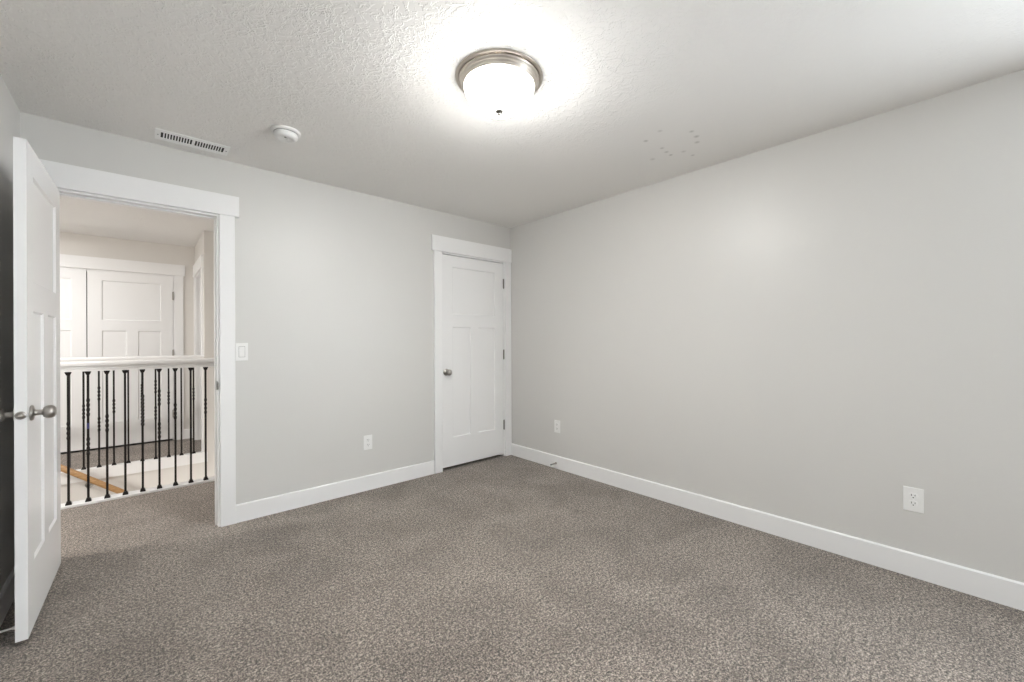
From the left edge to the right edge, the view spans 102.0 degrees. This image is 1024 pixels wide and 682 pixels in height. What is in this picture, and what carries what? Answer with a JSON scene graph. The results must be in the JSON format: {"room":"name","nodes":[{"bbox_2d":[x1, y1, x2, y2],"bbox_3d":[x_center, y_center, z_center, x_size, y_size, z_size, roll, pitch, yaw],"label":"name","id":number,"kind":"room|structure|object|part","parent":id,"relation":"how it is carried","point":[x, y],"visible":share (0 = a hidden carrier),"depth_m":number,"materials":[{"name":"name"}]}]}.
{"room":"empty bedroom","nodes":[
{"label":"empty bedroom","id":0,"kind":"room"},
{"bbox_2d":[0,74,19,589],"bbox_3d":[-0.473,0.008,-0.269,0.120,2.440,6.468,0,0,-42],"label":"wall","id":1,"kind":"structure","parent":0,"point":[9,111],"depth_m":1.95,"materials":[{"name":"white paint"}]},
{"bbox_2d":[0,566,14,626],"bbox_3d":[-0.456,1.167,-0.182,0.014,0.122,6.313,0,0,-42],"label":"baseboard","id":2,"kind":"structure","parent":1,"relation":"attached to","point":[7,593],"depth_m":1.89,"materials":[{"name":"white paint"}]},
{"bbox_2d":[0,626,14,632],"bbox_3d":[-2.070,1.182,1.689,0.071,0.024,0.024,0,0,-42],"label":"door stop","id":3,"kind":"object","parent":1,"relation":"attached to","point":[13,627],"visible":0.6,"depth_m":1.70,"materials":[{"name":"white rubber"}]},
{"bbox_2d":[60,232,194,453],"bbox_3d":[-4.999,0.076,4.840,4.990,2.540,0.520,0,0,-42],"label":"wall","id":4,"kind":"structure","parent":0,"point":[70,243],"depth_m":5.06,"materials":[{"name":"white paint"}]},
{"bbox_2d":[60,268,86,451],"bbox_3d":[-5.082,0.213,4.427,0.758,2.022,0.047,0,0,-42],"label":"door","id":5,"kind":"structure","parent":4,"relation":"in","point":[73,294],"depth_m":4.61,"materials":[{"name":"white paint"}]},
{"bbox_2d":[60,254,184,439],"bbox_3d":[-4.823,0.149,4.712,1.742,2.192,0.145,0,0,-42],"label":"door frame","id":6,"kind":"structure","parent":4,"relation":"attached to","point":[86,263],"depth_m":5.14,"materials":[{"name":"white paint"}]},
{"bbox_3d":[-4.787,-0.880,4.667,1.742,0.135,0.025,0,0,-42],"label":"header casing","id":7,"kind":"part","parent":6,"relation":"part of","materials":[{"name":"white paint"}]},
{"bbox_3d":[-4.180,0.214,5.210,0.085,2.057,0.018,0,0,-42],"label":"casing","id":8,"kind":"part","parent":6,"relation":"part of","materials":[{"name":"white paint"}]},
{"bbox_2d":[87,270,173,448],"bbox_3d":[-4.511,0.211,4.937,0.758,2.022,0.047,0,0,-42],"label":"door","id":9,"kind":"structure","parent":4,"relation":"in","point":[129,314],"depth_m":4.91,"materials":[{"name":"white paint"}]},
{"bbox_2d":[184,428,192,438],"bbox_3d":[-5.365,1.186,4.151,3.500,0.122,0.014,0,0,-42],"label":"baseboard","id":10,"kind":"structure","parent":4,"relation":"attached to","point":[186,431],"depth_m":5.26,"materials":[{"name":"white paint"}]},
{"bbox_2d":[61,453,214,503],"bbox_3d":[-3.681,2.640,4.291,3.590,2.800,0.120,0,0,-42],"label":"wall","id":11,"kind":"structure","parent":0,"point":[78,491],"depth_m":4.19,"materials":[{"name":"white paint"}]},
{"bbox_2d":[61,464,128,493],"bbox_3d":[-3.590,1.683,4.221,2.882,2.306,0.109,0,0,-42],"label":"stair handrail","id":12,"kind":"object","parent":11,"relation":"attached to","point":[93,481],"visible":0.27,"depth_m":3.87,"materials":[{"name":"brown wood"}]},
{"bbox_2d":[61,452,207,484],"bbox_3d":[-4.150,1.267,3.785,2.225,0.106,0.018,0,0,-42],"label":"trim","id":13,"kind":"structure","parent":11,"relation":"attached to","point":[149,465],"depth_m":4.14,"materials":[{"name":"white paint"}]},
{"bbox_2d":[194,230,214,453],"bbox_3d":[-3.665,0.021,4.959,0.120,2.440,1.080,0,0,-42],"label":"wall","id":14,"kind":"structure","parent":0,"point":[204,246],"depth_m":4.55,"materials":[{"name":"white paint"}]},
{"bbox_2d":[193,255,203,451],"bbox_3d":[-3.660,0.150,4.936,0.145,2.180,0.960,0,0,-42],"label":"door frame","id":15,"kind":"structure","parent":14,"relation":"attached to","point":[198,266],"depth_m":5.18,"materials":[{"name":"white paint"}]},
{"bbox_3d":[-3.982,0.221,5.211,0.018,2.042,0.085,0,0,-42],"label":"casing","id":16,"kind":"part","parent":15,"relation":"part of","materials":[{"name":"white paint"}]},
{"bbox_3d":[-3.709,-0.870,4.896,0.025,0.138,0.960,0,0,-42],"label":"header casing","id":17,"kind":"part","parent":15,"relation":"part of","materials":[{"name":"white paint"}]},
{"bbox_3d":[-3.429,0.218,4.593,0.018,2.042,0.085,0,0,-42],"label":"casing","id":18,"kind":"part","parent":15,"relation":"part of","materials":[{"name":"white paint"}]},
{"bbox_2d":[20,112,509,503],"bbox_3d":[-1.339,0.011,3.374,3.682,2.440,0.120,0,0,-42],"label":"wall","id":19,"kind":"structure","parent":0,"point":[334,286],"depth_m":3.15,"materials":[{"name":"white paint"}]},
{"bbox_2d":[0,136,60,642],"bbox_3d":[-2.230,0.197,1.963,0.183,2.029,0.791,0,0,-41],"label":"door","id":20,"kind":"structure","parent":19,"relation":"in","point":[35,414],"depth_m":1.81,"materials":[{"name":"white paint"}]},
{"bbox_3d":[-2.063,0.302,1.684,0.074,0.065,0.065,0,0,-41],"label":"knob","id":21,"kind":"part","parent":20,"relation":"part of","materials":[{"name":"silver metal"}]},
{"bbox_3d":[-1.980,0.302,1.755,0.074,0.065,0.065,0,0,-41],"label":"knob","id":22,"kind":"part","parent":20,"relation":"part of","materials":[{"name":"silver metal"}]},
{"bbox_2d":[39,159,238,526],"bbox_3d":[-2.252,0.132,2.541,0.966,2.205,0.145,0,0,-42],"label":"door frame","id":23,"kind":"structure","parent":19,"relation":"attached to","point":[71,181],"depth_m":2.75,"materials":[{"name":"white paint"}]},
{"bbox_3d":[-2.216,-0.903,2.496,0.966,0.135,0.025,0,0,-42],"label":"header casing","id":24,"kind":"part","parent":23,"relation":"part of","materials":[{"name":"white paint"}]},
{"bbox_3d":[-1.903,0.198,2.776,0.085,2.070,0.018,0,0,-42],"label":"casing","id":25,"kind":"part","parent":23,"relation":"part of","materials":[{"name":"white paint"}]},
{"bbox_2d":[236,343,247,360],"bbox_3d":[-1.845,0.076,2.833,0.072,0.120,0.012,0,0,-42],"label":"light switch","id":26,"kind":"object","parent":19,"relation":"attached to","point":[241,348],"visible":1,"depth_m":2.83,"materials":[{"name":"white plastic"}]},
{"bbox_2d":[236,460,434,522],"bbox_3d":[-1.294,1.170,3.320,1.541,0.122,0.014,0,0,-42],"label":"baseboard","id":27,"kind":"structure","parent":19,"relation":"attached to","point":[258,508],"depth_m":3.20,"materials":[{"name":"white paint"}]},
{"bbox_2d":[363,435,371,449],"bbox_3d":[-1.187,0.839,3.420,0.073,0.118,0.009,0,0,-42],"label":"power outlet","id":28,"kind":"object","parent":19,"relation":"attached to","point":[368,438],"visible":1,"depth_m":3.42,"materials":[{"name":"white plastic"}]},
{"bbox_2d":[431,234,511,473],"bbox_3d":[-0.412,0.125,4.184,0.974,2.205,0.145,0,0,-42],"label":"door frame","id":29,"kind":"structure","parent":19,"relation":"attached to","point":[440,245],"depth_m":4.02,"materials":[{"name":"white paint"}]},
{"bbox_3d":[-0.689,0.197,3.861,0.080,2.064,0.018,0,0,-42],"label":"casing","id":30,"kind":"part","parent":29,"relation":"part of","materials":[{"name":"white paint"}]},
{"bbox_3d":[-0.376,-0.907,4.140,0.974,0.141,0.025,0,0,-42],"label":"header casing","id":31,"kind":"part","parent":29,"relation":"part of","materials":[{"name":"white paint"}]},
{"bbox_3d":[-0.042,0.194,4.439,0.080,2.064,0.018,0,0,-42],"label":"casing","id":32,"kind":"part","parent":29,"relation":"part of","materials":[{"name":"white paint"}]},
{"bbox_2d":[442,254,504,467],"bbox_3d":[-0.357,0.192,4.147,0.764,2.017,0.109,0,0,-42],"label":"door","id":33,"kind":"structure","parent":19,"relation":"in","point":[472,289],"depth_m":4.14,"materials":[{"name":"white paint"}]},
{"bbox_3d":[-0.599,0.298,3.907,0.065,0.065,0.074,0,0,-42],"label":"knob","id":34,"kind":"part","parent":33,"relation":"part of","materials":[{"name":"silver metal"}]},
{"bbox_2d":[0,438,1023,681],"bbox_3d":[-1.143,1.280,1.361,6.100,0.100,9.800,0,0,-42],"label":"floor","id":35,"kind":"structure","parent":0,"point":[497,568],"depth_m":1.97,"materials":[{"name":"carpet"}]},
{"bbox_2d":[60,355,203,472],"bbox_3d":[-4.208,0.712,3.828,2.199,1.102,0.110,0,0,-42],"label":"stair railing","id":36,"kind":"object","parent":35,"relation":"on","point":[179,356],"visible":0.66,"depth_m":4.15,"materials":[{"name":"white paint"}]},
{"bbox_3d":[-4.206,1.245,3.828,2.199,0.035,0.110,0,0,-42],"label":"plate","id":37,"kind":"part","parent":36,"relation":"part of","materials":[{"name":"white paint"}]},
{"bbox_3d":[-4.210,0.199,3.828,2.199,0.076,0.066,0,0,-42],"label":"rail","id":38,"kind":"part","parent":36,"relation":"part of","materials":[{"name":"white paint"}]},
{"bbox_2d":[60,358,214,509],"bbox_3d":[-2.936,0.707,3.445,3.585,1.102,0.096,0,0,-42],"label":"stair railing","id":39,"kind":"object","parent":35,"relation":"on","point":[67,368],"visible":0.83,"depth_m":3.35,"materials":[{"name":"white paint"}]},
{"bbox_3d":[-2.930,0.194,3.436,3.585,0.076,0.066,0,0,-42],"label":"rail","id":40,"kind":"part","parent":39,"relation":"part of","materials":[{"name":"white paint"}]},
{"bbox_3d":[-2.934,1.240,3.445,3.585,0.035,0.096,0,0,-42],"label":"plate","id":41,"kind":"part","parent":39,"relation":"part of","materials":[{"name":"white paint"}]},
{"bbox_2d":[0,0,1023,246],"bbox_3d":[-1.224,-1.259,1.365,6.200,0.100,9.900,0,0,-42],"label":"ceiling","id":42,"kind":"structure","parent":0,"point":[631,95],"depth_m":1.92,"materials":[{"name":"white paint"}]},
{"bbox_2d":[155,128,229,155],"bbox_3d":[-1.937,-1.202,2.522,0.356,0.007,0.156,0,0,-42],"label":"ceiling vent","id":43,"kind":"object","parent":42,"relation":"in","point":[160,134],"visible":1,"depth_m":2.51,"materials":[{"name":"white metal"}]},
{"bbox_2d":[271,125,300,142],"bbox_3d":[-1.306,-1.185,2.397,0.154,0.049,0.154,0,0,14],"label":"smoke detector","id":44,"kind":"object","parent":42,"relation":"attached to","point":[283,133],"visible":1,"depth_m":2.36,"materials":[{"name":"white plastic"}]},
{"bbox_2d":[455,48,542,117],"bbox_3d":[-0.059,-1.126,1.921,0.403,0.174,0.403,0,0,-42],"label":"ceiling light","id":45,"kind":"object","parent":42,"relation":"attached to","point":[497,82],"visible":1,"depth_m":1.81,"materials":[{"name":"white glass"}]},
{"bbox_3d":[-0.059,-1.117,1.921,0.324,0.113,0.324,0,0,-42],"label":"lamp shade","id":46,"kind":"part","parent":45,"relation":"part of","materials":[{"name":"white glass"}]},
{"bbox_2d":[510,69,1023,582],"bbox_3d":[2.184,-0.003,2.103,0.120,2.440,6.468,0,0,-42],"label":"wall","id":47,"kind":"structure","parent":0,"point":[814,329],"depth_m":2.44,"materials":[{"name":"white paint"}]},
{"bbox_2d":[554,420,559,432],"bbox_3d":[0.433,0.822,3.971,0.009,0.118,0.073,0,0,-42],"label":"power outlet","id":48,"kind":"object","parent":47,"relation":"attached to","point":[556,422],"visible":1,"depth_m":3.97,"materials":[{"name":"white plastic"}]},
{"bbox_2d":[511,443,1023,610],"bbox_3d":[2.105,1.156,2.096,0.014,0.122,6.329,0,0,-42],"label":"baseboard","id":49,"kind":"structure","parent":47,"relation":"attached to","point":[994,588],"depth_m":2.44,"materials":[{"name":"white paint"}]},
{"bbox_2d":[903,486,923,513],"bbox_3d":[2.069,0.820,2.139,0.009,0.123,0.078,0,0,-42],"label":"power outlet","id":50,"kind":"object","parent":47,"relation":"attached to","point":[913,498],"visible":1,"depth_m":2.14,"materials":[{"name":"white plastic"}]},
{"bbox_2d":[909,500,917,506],"bbox_3d":[2.067,0.839,2.137,0.003,0.029,0.034,0,0,-42],"label":"receptacle","id":51,"kind":"object","parent":50,"relation":"attached to","point":[912,503],"depth_m":2.14,"materials":[{"name":"grey plastic"}]},
{"bbox_2d":[909,493,917,498],"bbox_3d":[2.067,0.800,2.137,0.003,0.029,0.034,0,0,-42],"label":"receptacle","id":52,"kind":"object","parent":50,"relation":"attached to","point":[911,495],"depth_m":2.14,"materials":[{"name":"grey plastic"}]}
]}

